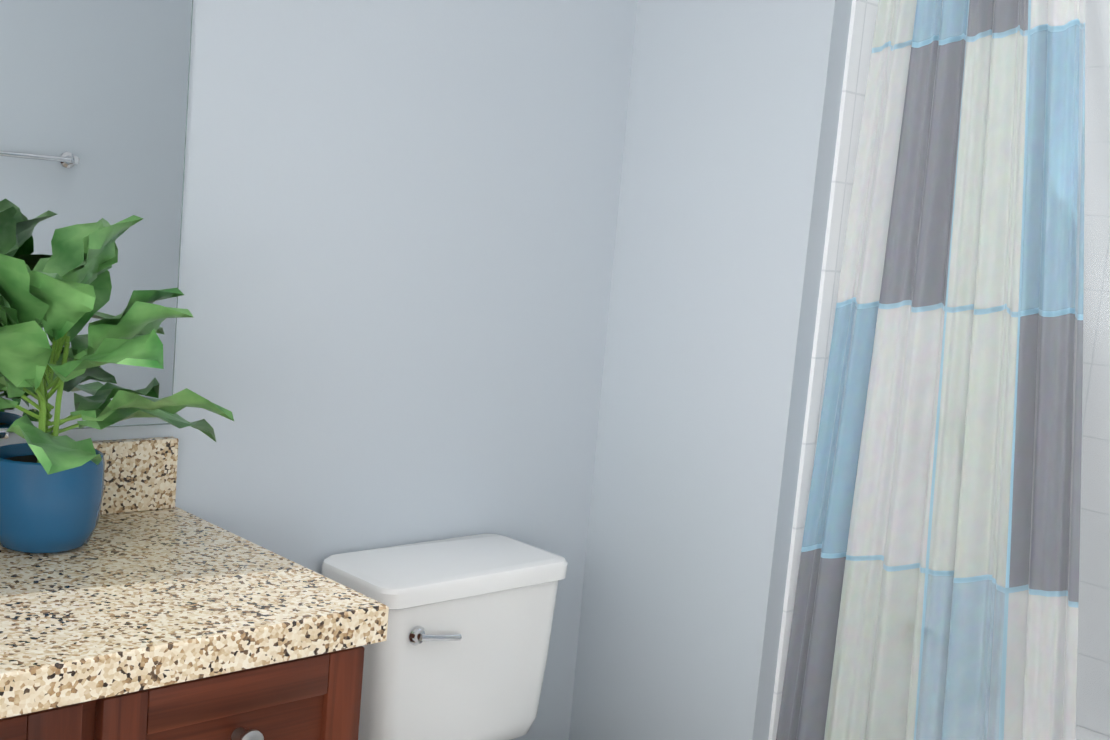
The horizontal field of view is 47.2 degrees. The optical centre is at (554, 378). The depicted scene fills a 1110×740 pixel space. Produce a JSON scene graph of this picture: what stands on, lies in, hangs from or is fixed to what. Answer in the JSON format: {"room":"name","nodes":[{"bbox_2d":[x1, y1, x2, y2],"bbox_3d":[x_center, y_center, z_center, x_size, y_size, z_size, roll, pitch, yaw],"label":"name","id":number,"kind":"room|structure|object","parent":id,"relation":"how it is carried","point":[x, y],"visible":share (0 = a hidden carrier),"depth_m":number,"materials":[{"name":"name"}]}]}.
{"room":"bathroom","nodes":[
{"label":"bathroom","id":0,"kind":"room"},
{"bbox_2d":[92,436,178,515],"bbox_3d":[-1.032,0.154,1.461,1.278,0.105,0.020,-2,10,-44],"label":"backsplash","id":1,"kind":"structure","parent":0,"relation":"attached to","point":[140,473],"depth_m":1.85,"materials":[{"name":"beige stone"}]},
{"bbox_2d":[0,0,637,739],"bbox_3d":[-0.768,-0.123,1.750,2.316,2.430,0.130,-2,10,-44],"label":"wall","id":2,"kind":"structure","parent":0,"point":[398,240],"depth_m":2.08,"materials":[{"name":"grey paint"}]},
{"bbox_2d":[569,0,851,739],"bbox_3d":[0.570,-0.126,2.725,0.965,2.430,0.573,-2,10,-44],"label":"wall","id":3,"kind":"structure","parent":0,"point":[733,112],"depth_m":2.33,"materials":[{"name":"grey paint"}]},
{"bbox_2d":[768,0,1072,739],"bbox_3d":[0.743,-0.074,2.495,0.796,1.615,0.008,-2,10,-44],"label":"wall tiles","id":4,"kind":"structure","parent":3,"relation":"attached to","point":[863,16],"depth_m":2.27,"materials":[{"name":"white tile"}]},
{"bbox_3d":[1.113,-0.847,1.539,0.157,0.060,1.646,-2,10,-44],"label":"curtain rod","id":5,"kind":"object","parent":3,"relation":"attached to","visible":0},
{"bbox_2d":[776,0,1109,739],"bbox_3d":[0.803,0.062,1.982,0.239,1.995,0.839,-2,10,-44],"label":"shower curtain","id":6,"kind":"object","parent":5,"relation":"hanging from","point":[984,248],"visible":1,"depth_m":2.03,"materials":[{"name":"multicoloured fabric"}]},
{"bbox_3d":[0.228,1.282,1.452,3.280,0.100,2.340,-2,10,-44],"label":"floor","id":7,"kind":"structure","parent":0,"visible":0},
{"bbox_2d":[0,632,386,739],"bbox_3d":[-0.893,0.715,1.331,1.273,0.855,0.561,-2,10,-44],"label":"bathroom vanity","id":8,"kind":"object","parent":7,"relation":"on","point":[313,692],"depth_m":1.41,"materials":[{"name":"brown wood"}]},
{"bbox_2d":[0,508,388,703],"bbox_3d":[-0.856,0.284,1.286,1.286,0.075,0.548,-2,10,-44],"label":"countertop","id":9,"kind":"structure","parent":8,"relation":"on","point":[153,591],"depth_m":1.47,"materials":[{"name":"beige stone"}]},
{"bbox_2d":[0,215,233,553],"bbox_3d":[-0.594,0.009,1.598,0.467,0.435,0.328,-2,10,-44],"label":"potted plant","id":10,"kind":"object","parent":9,"relation":"on","point":[51,489],"visible":1,"depth_m":1.59,"materials":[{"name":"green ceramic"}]},
{"bbox_2d":[322,534,567,739],"bbox_3d":[-0.042,0.737,2.020,0.432,0.790,0.734,-2,10,-44],"label":"toilet","id":11,"kind":"object","parent":7,"relation":"on","point":[460,652],"visible":0.9,"depth_m":2.11,"materials":[{"name":"white ceramic"}]},
{"bbox_2d":[1004,700,1109,739],"bbox_3d":[1.239,1.038,2.051,0.721,0.412,1.634,-2,10,-44],"label":"bathtub","id":12,"kind":"object","parent":7,"relation":"on","point":[1095,735],"depth_m":2.69,"materials":[{"name":"white ceramic"}]},
{"bbox_3d":[1.677,0.040,2.183,0.120,2.430,1.767,-2,10,-44],"label":"wall","id":13,"kind":"structure","parent":0,"visible":0},
{"bbox_2d":[1005,0,1109,736],"bbox_3d":[1.592,0.040,2.180,0.008,1.615,1.639,-2,10,-44],"label":"wall tiles","id":14,"kind":"structure","parent":13,"relation":"attached to","point":[1092,430],"depth_m":2.66,"materials":[{"name":"white tile"}]}
]}

